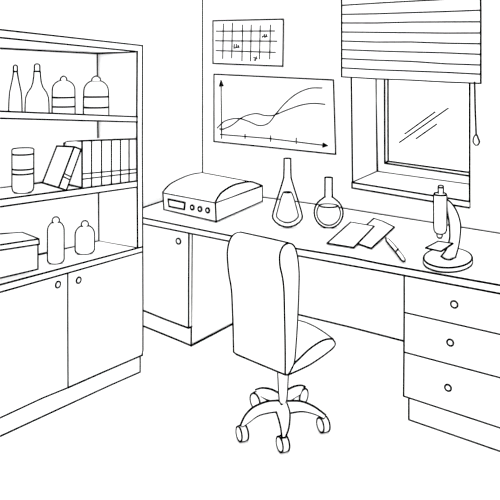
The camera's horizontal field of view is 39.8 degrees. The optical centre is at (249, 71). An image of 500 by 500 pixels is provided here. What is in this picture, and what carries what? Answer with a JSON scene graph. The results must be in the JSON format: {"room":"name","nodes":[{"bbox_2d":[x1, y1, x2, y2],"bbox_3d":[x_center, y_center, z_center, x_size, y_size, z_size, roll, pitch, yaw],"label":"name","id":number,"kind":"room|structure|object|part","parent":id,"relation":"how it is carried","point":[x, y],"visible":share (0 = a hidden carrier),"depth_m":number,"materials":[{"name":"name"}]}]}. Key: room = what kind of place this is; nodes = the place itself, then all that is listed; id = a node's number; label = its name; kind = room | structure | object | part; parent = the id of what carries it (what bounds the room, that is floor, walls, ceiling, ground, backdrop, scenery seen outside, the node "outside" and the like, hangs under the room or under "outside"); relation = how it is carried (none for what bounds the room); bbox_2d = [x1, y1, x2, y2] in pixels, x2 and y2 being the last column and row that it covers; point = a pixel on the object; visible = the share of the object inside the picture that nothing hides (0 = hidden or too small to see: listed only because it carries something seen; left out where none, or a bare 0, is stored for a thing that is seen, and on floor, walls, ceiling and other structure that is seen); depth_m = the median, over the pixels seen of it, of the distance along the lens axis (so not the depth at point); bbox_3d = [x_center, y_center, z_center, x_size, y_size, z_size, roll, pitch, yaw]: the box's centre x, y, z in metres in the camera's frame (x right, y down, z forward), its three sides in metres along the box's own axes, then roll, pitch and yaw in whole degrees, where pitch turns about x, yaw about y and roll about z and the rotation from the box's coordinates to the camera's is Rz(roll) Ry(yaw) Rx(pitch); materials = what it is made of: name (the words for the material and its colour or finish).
{"room":"laboratory","nodes":[
{"label":"laboratory","id":0,"kind":"room"},
{"bbox_2d":[0,0,201,206],"bbox_3d":[-2.114,0.378,2.814,0.150,2.835,6.201,0,0,33],"label":"wall","id":1,"kind":"structure","parent":0,"point":[169,32],"depth_m":4.92,"materials":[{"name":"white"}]},
{"bbox_2d":[0,329,499,499],"bbox_3d":[0.000,1.795,3.500,14.962,0.001,14.067,0,0,33],"label":"floor","id":2,"kind":"structure","parent":0,"point":[168,434],"depth_m":3.32,"materials":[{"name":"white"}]},
{"bbox_2d":[0,29,143,455],"bbox_3d":[-1.096,0.790,3.574,0.344,2.009,1.363,0,0,33],"label":"storage cabinet","id":3,"kind":"object","parent":2,"relation":"on","point":[72,331],"visible":0.94,"depth_m":3.69,"materials":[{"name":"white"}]},
{"bbox_2d":[8,64,22,110],"bbox_3d":[-1.140,0.079,3.353,0.056,0.234,0.056,0,0,33],"label":"bottle","id":4,"kind":"object","parent":3,"relation":"in","point":[15,101],"visible":0.96,"depth_m":3.34,"materials":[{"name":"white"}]},
{"bbox_2d":[0,232,39,278],"bbox_3d":[-1.262,0.885,3.334,0.281,0.195,0.505,0,0,33],"label":"storage box","id":5,"kind":"object","parent":3,"relation":"on","point":[19,251],"visible":1,"depth_m":3.34,"materials":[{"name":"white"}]},
{"bbox_3d":[-1.262,0.823,3.334,0.281,0.070,0.505,0,0,33],"label":"lid","id":6,"kind":"part","parent":5,"relation":"part of","materials":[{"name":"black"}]},
{"bbox_2d":[11,147,34,193],"bbox_3d":[-1.122,0.488,3.409,0.106,0.224,0.106,0,0,33],"label":"canister","id":7,"kind":"object","parent":3,"relation":"on","point":[22,158],"visible":1,"depth_m":3.37,"materials":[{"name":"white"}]},
{"bbox_3d":[-1.122,0.392,3.409,0.106,0.033,0.106,0,0,33],"label":"lid","id":8,"kind":"part","parent":7,"relation":"part of","materials":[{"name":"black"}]},
{"bbox_3d":[-1.135,1.318,3.247,0.027,0.613,0.719,0,0,33],"label":"door","id":9,"kind":"part","parent":3,"relation":"part of","materials":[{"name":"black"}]},
{"bbox_2d":[24,63,49,111],"bbox_3d":[-1.076,0.081,3.488,0.110,0.254,0.110,0,0,33],"label":"bottle","id":10,"kind":"object","parent":3,"relation":"in","point":[36,98],"visible":0.98,"depth_m":3.46,"materials":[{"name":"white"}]},
{"bbox_3d":[-1.190,0.472,3.725,0.022,1.336,1.210,0,0,33],"label":"panel","id":11,"kind":"part","parent":3,"relation":"part of","materials":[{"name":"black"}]},
{"bbox_2d":[47,216,64,264],"bbox_3d":[-1.015,0.878,3.603,0.077,0.249,0.079,0,0,33],"label":"bottle","id":12,"kind":"object","parent":3,"relation":"in","point":[55,229],"visible":1,"depth_m":3.58,"materials":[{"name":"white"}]},
{"bbox_3d":[-0.971,1.069,3.472,0.023,0.039,0.039,0,0,33],"label":"door knob","id":13,"kind":"part","parent":3,"relation":"part of","materials":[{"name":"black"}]},
{"bbox_2d":[42,145,81,190],"bbox_3d":[-0.977,0.497,3.583,0.125,0.228,0.164,0,0,33],"label":"book","id":14,"kind":"object","parent":3,"relation":"in","point":[64,159],"visible":1,"depth_m":3.56,"materials":[{"name":"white paper"}]},
{"bbox_2d":[51,75,75,112],"bbox_3d":[-0.982,0.120,3.635,0.121,0.205,0.121,0,0,33],"label":"jar","id":15,"kind":"object","parent":3,"relation":"in","point":[63,93],"visible":0.98,"depth_m":3.59,"materials":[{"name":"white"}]},
{"bbox_3d":[-0.982,0.036,3.635,0.032,0.038,0.033,0,0,33],"label":"knob","id":16,"kind":"part","parent":15,"relation":"part of","materials":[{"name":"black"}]},
{"bbox_2d":[0,180,136,207],"bbox_3d":[-1.115,0.621,3.546,0.318,0.095,1.245,0,0,33],"label":"shelf","id":17,"kind":"object","parent":3,"relation":"attached to","point":[41,192],"depth_m":3.55,"materials":[{"name":"white"}]},
{"bbox_2d":[0,110,136,122],"bbox_3d":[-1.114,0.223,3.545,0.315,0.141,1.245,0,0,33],"label":"shelf","id":18,"kind":"object","parent":3,"relation":"attached to","point":[116,116],"depth_m":3.64,"materials":[{"name":"white"}]},
{"bbox_2d":[63,140,91,187],"bbox_3d":[-0.925,0.486,3.702,0.156,0.258,0.084,0,0,33],"label":"book","id":19,"kind":"object","parent":3,"relation":"in","point":[82,175],"visible":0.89,"depth_m":3.66,"materials":[{"name":"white paper"}]},
{"bbox_3d":[-0.896,1.082,3.589,0.023,0.039,0.039,0,0,33],"label":"door knob","id":20,"kind":"part","parent":3,"relation":"part of","materials":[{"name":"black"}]},
{"bbox_2d":[74,220,94,254],"bbox_3d":[-0.917,0.916,3.828,0.098,0.189,0.099,0,0,33],"label":"bottle","id":21,"kind":"object","parent":3,"relation":"in","point":[84,236],"visible":1,"depth_m":3.80,"materials":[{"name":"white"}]},
{"bbox_2d":[73,139,101,185],"bbox_3d":[-0.885,0.490,3.758,0.150,0.257,0.080,0,0,33],"label":"book","id":22,"kind":"object","parent":3,"relation":"in","point":[96,143],"visible":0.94,"depth_m":3.73,"materials":[{"name":"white paper"}]},
{"bbox_2d":[83,75,109,114],"bbox_3d":[-0.858,0.131,3.846,0.143,0.224,0.143,0,0,33],"label":"jar","id":23,"kind":"object","parent":3,"relation":"in","point":[95,91],"visible":0.99,"depth_m":3.80,"materials":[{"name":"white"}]},
{"bbox_3d":[-0.858,0.039,3.846,0.047,0.042,0.047,0,0,33],"label":"knob","id":24,"kind":"part","parent":23,"relation":"part of","materials":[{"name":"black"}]},
{"bbox_2d":[88,138,111,184],"bbox_3d":[-0.845,0.493,3.821,0.150,0.256,0.082,0,0,33],"label":"book","id":25,"kind":"object","parent":3,"relation":"in","point":[106,143],"visible":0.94,"depth_m":3.78,"materials":[{"name":"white paper"}]},
{"bbox_3d":[-0.787,1.341,3.786,0.028,0.625,0.583,0,0,33],"label":"door","id":26,"kind":"part","parent":3,"relation":"part of","materials":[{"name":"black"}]},
{"bbox_2d":[94,138,120,182],"bbox_3d":[-0.805,0.497,3.883,0.151,0.255,0.078,0,0,33],"label":"book","id":27,"kind":"object","parent":3,"relation":"in","point":[116,143],"visible":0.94,"depth_m":3.85,"materials":[{"name":"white paper"}]},
{"bbox_2d":[108,138,129,181],"bbox_3d":[-0.767,0.500,3.942,0.151,0.254,0.077,0,0,33],"label":"book","id":28,"kind":"object","parent":3,"relation":"in","point":[125,142],"visible":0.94,"depth_m":3.91,"materials":[{"name":"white paper"}]},
{"bbox_3d":[-0.767,0.448,4.082,0.316,1.209,0.060,0,0,33],"label":"panel","id":29,"kind":"part","parent":3,"relation":"part of","materials":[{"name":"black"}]},
{"bbox_2d":[129,138,135,180],"bbox_3d":[-0.731,0.502,3.997,0.151,0.250,0.068,0,0,33],"label":"book","id":30,"kind":"object","parent":3,"relation":"in","point":[132,140],"visible":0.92,"depth_m":3.96,"materials":[{"name":"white paper"}]},
{"bbox_2d":[143,225,231,364],"bbox_3d":[-0.373,1.377,4.756,0.624,0.836,0.986,0,0,33],"label":"base cabinet","id":31,"kind":"object","parent":2,"relation":"on","point":[188,310],"visible":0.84,"depth_m":4.32,"materials":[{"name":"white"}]},
{"bbox_3d":[-0.609,1.261,4.362,0.595,0.602,0.039,0,0,33],"label":"door","id":32,"kind":"part","parent":31,"relation":"part of","materials":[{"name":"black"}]},
{"bbox_3d":[-0.434,1.034,4.224,0.044,0.044,0.026,0,0,33],"label":"door knob","id":33,"kind":"part","parent":31,"relation":"part of","materials":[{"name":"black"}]},
{"bbox_2d":[143,197,499,294],"bbox_3d":[0.721,0.973,4.077,3.260,0.154,1.000,0,0,33],"label":"countertop","id":34,"kind":"structure","parent":31,"relation":"on","point":[411,236],"depth_m":4.01,"materials":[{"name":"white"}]},
{"bbox_2d":[162,172,262,221],"bbox_3d":[-0.241,0.834,4.768,0.486,0.212,0.813,0,0,27],"label":"instrument","id":35,"kind":"object","parent":34,"relation":"on","point":[202,195],"visible":1,"depth_m":4.54,"materials":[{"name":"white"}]},
{"bbox_3d":[-0.241,0.773,4.768,0.475,0.090,0.819,0,0,27],"label":"lid","id":36,"kind":"part","parent":35,"relation":"part of","materials":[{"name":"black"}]},
{"bbox_2d":[272,157,302,227],"bbox_3d":[0.229,0.738,4.229,0.178,0.424,0.178,0,0,33],"label":"flask","id":37,"kind":"object","parent":34,"relation":"on","point":[287,211],"visible":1,"depth_m":4.21,"materials":[{"name":"clear glass"}]},
{"bbox_2d":[313,176,343,228],"bbox_3d":[0.480,0.798,4.213,0.172,0.317,0.170,0,0,33],"label":"flask","id":38,"kind":"object","parent":34,"relation":"on","point":[328,214],"visible":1,"depth_m":4.19,"materials":[{"name":"clear glass"}]},
{"bbox_2d":[326,221,374,248],"bbox_3d":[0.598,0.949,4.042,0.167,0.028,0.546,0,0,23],"label":"paper sheet","id":39,"kind":"object","parent":34,"relation":"on","point":[350,235],"visible":1,"depth_m":4.01,"materials":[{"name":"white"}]},
{"bbox_2d":[358,218,394,248],"bbox_3d":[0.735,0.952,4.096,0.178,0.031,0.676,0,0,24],"label":"paper sheet","id":40,"kind":"object","parent":34,"relation":"on","point":[381,229],"visible":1,"depth_m":4.07,"materials":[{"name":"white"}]},
{"bbox_2d":[385,237,405,262],"bbox_3d":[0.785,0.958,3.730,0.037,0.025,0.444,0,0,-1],"label":"pen","id":41,"kind":"object","parent":34,"relation":"on","point":[389,242],"visible":1,"depth_m":3.70,"materials":[{"name":"white"}]},
{"bbox_2d":[423,184,472,272],"bbox_3d":[1.018,0.780,3.548,0.241,0.411,0.378,0,0,33],"label":"microscope","id":42,"kind":"object","parent":34,"relation":"on","point":[442,256],"visible":1,"depth_m":3.51,"materials":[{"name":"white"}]},
{"bbox_3d":[1.024,0.801,3.539,0.096,0.311,0.075,0,0,-28],"label":"arm","id":43,"kind":"part","parent":42,"relation":"part of","materials":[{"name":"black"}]},
{"bbox_2d":[226,231,335,452],"bbox_3d":[0.152,1.300,3.494,0.502,0.992,0.511,0,0,-21],"label":"office chair","id":44,"kind":"object","parent":2,"relation":"on","point":[264,272],"visible":1,"depth_m":3.38,"materials":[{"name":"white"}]},
{"bbox_3d":[0.050,1.680,3.411,0.247,0.089,0.023,0,0,-35],"label":"leg","id":45,"kind":"part","parent":44,"relation":"part of","materials":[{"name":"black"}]},
{"bbox_3d":[0.059,1.143,3.418,0.133,0.678,0.406,0,0,-40],"label":"backrest","id":46,"kind":"part","parent":44,"relation":"part of","materials":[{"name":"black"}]},
{"bbox_3d":[0.087,1.678,3.618,0.023,0.095,0.234,0,0,-30],"label":"leg","id":47,"kind":"part","parent":44,"relation":"part of","materials":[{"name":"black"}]},
{"bbox_3d":[0.169,1.689,3.350,0.076,0.068,0.219,0,0,-8],"label":"leg","id":48,"kind":"part","parent":44,"relation":"part of","materials":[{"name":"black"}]},
{"bbox_3d":[0.243,1.685,3.661,0.023,0.113,0.280,0,0,25],"label":"leg","id":49,"kind":"part","parent":44,"relation":"part of","materials":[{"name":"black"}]},
{"bbox_3d":[0.279,1.686,3.452,0.211,0.079,0.023,0,0,18],"label":"leg","id":50,"kind":"part","parent":44,"relation":"part of","materials":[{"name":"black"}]},
{"bbox_3d":[0.181,1.365,3.514,0.326,0.142,0.403,0,0,-40],"label":"seat","id":51,"kind":"part","parent":44,"relation":"part of","materials":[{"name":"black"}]},
{"bbox_2d":[403,276,499,453],"bbox_3d":[1.469,1.423,3.542,1.095,0.806,0.938,0,0,33],"label":"drawer unit","id":52,"kind":"object","parent":2,"relation":"on","point":[451,334],"visible":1,"depth_m":3.33,"materials":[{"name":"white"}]},
{"bbox_3d":[0.957,1.520,3.328,0.039,0.039,0.023,0,0,33],"label":"knob","id":53,"kind":"part","parent":52,"relation":"part of","materials":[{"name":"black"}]},
{"bbox_3d":[0.966,1.301,3.322,0.040,0.040,0.023,0,0,33],"label":"knob","id":54,"kind":"part","parent":52,"relation":"part of","materials":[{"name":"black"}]},
{"bbox_3d":[1.230,1.548,3.170,1.095,0.296,0.025,0,0,33],"label":"drawer","id":55,"kind":"part","parent":52,"relation":"part of","materials":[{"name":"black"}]},
{"bbox_3d":[1.230,1.324,3.169,1.093,0.246,0.025,0,0,33],"label":"drawer","id":56,"kind":"part","parent":52,"relation":"part of","materials":[{"name":"white"}]},
{"bbox_3d":[1.231,1.131,3.169,1.092,0.222,0.025,0,0,33],"label":"drawer","id":57,"kind":"part","parent":52,"relation":"part of","materials":[{"name":"white"}]},
{"bbox_3d":[0.982,1.113,3.312,0.042,0.041,0.023,0,0,33],"label":"knob","id":58,"kind":"part","parent":52,"relation":"part of","materials":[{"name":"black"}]},
{"bbox_2d":[202,0,499,346],"bbox_3d":[1.638,0.384,4.257,4.608,2.847,0.307,0,0,33],"label":"wall","id":59,"kind":"structure","parent":0,"point":[347,300],"depth_m":4.76,"materials":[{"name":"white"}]},
{"bbox_2d":[212,18,283,66],"bbox_3d":[-0.021,-0.218,5.141,0.638,0.364,0.016,0,0,33],"label":"poster","id":60,"kind":"object","parent":59,"relation":"attached to","point":[249,42],"visible":1,"depth_m":5.13,"materials":[{"name":"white paper"}]},
{"bbox_2d":[213,74,335,154],"bbox_3d":[0.157,0.291,5.026,1.042,0.560,0.016,0,0,33],"label":"chart poster","id":61,"kind":"object","parent":59,"relation":"attached to","point":[285,113],"visible":1,"depth_m":5.01,"materials":[{"name":"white paper"}]},
{"bbox_2d":[351,78,469,208],"bbox_3d":[1.224,0.046,4.601,1.017,1.593,0.459,0,0,33],"label":"window","id":62,"kind":"structure","parent":59,"relation":"in","point":[373,171],"depth_m":4.82,"materials":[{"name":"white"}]},
{"bbox_3d":[1.183,0.785,4.616,0.907,0.115,0.439,0,0,33],"label":"sill","id":63,"kind":"part","parent":62,"relation":"part of","materials":[{"name":"white"}]},
{"bbox_2d":[341,0,481,145],"bbox_3d":[1.011,-0.127,4.433,0.938,1.153,0.031,0,0,33],"label":"window blind","id":64,"kind":"object","parent":62,"relation":"attached to","point":[440,41],"visible":1,"depth_m":4.41,"materials":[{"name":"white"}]},
{"bbox_3d":[1.371,0.222,4.196,0.021,0.328,0.010,0,0,33],"label":"pull cord","id":65,"kind":"part","parent":64,"relation":"part of","materials":[{"name":"black plastic"}]},
{"bbox_3d":[1.343,0.020,4.781,1.013,1.533,0.027,0,0,33],"label":"frame","id":66,"kind":"part","parent":62,"relation":"part of","materials":[{"name":"white"}]},
{"bbox_3d":[1.348,0.015,4.780,0.820,1.361,0.013,0,0,33],"label":"pane","id":67,"kind":"part","parent":62,"relation":"part of","materials":[{"name":"clear glass"}]}
]}

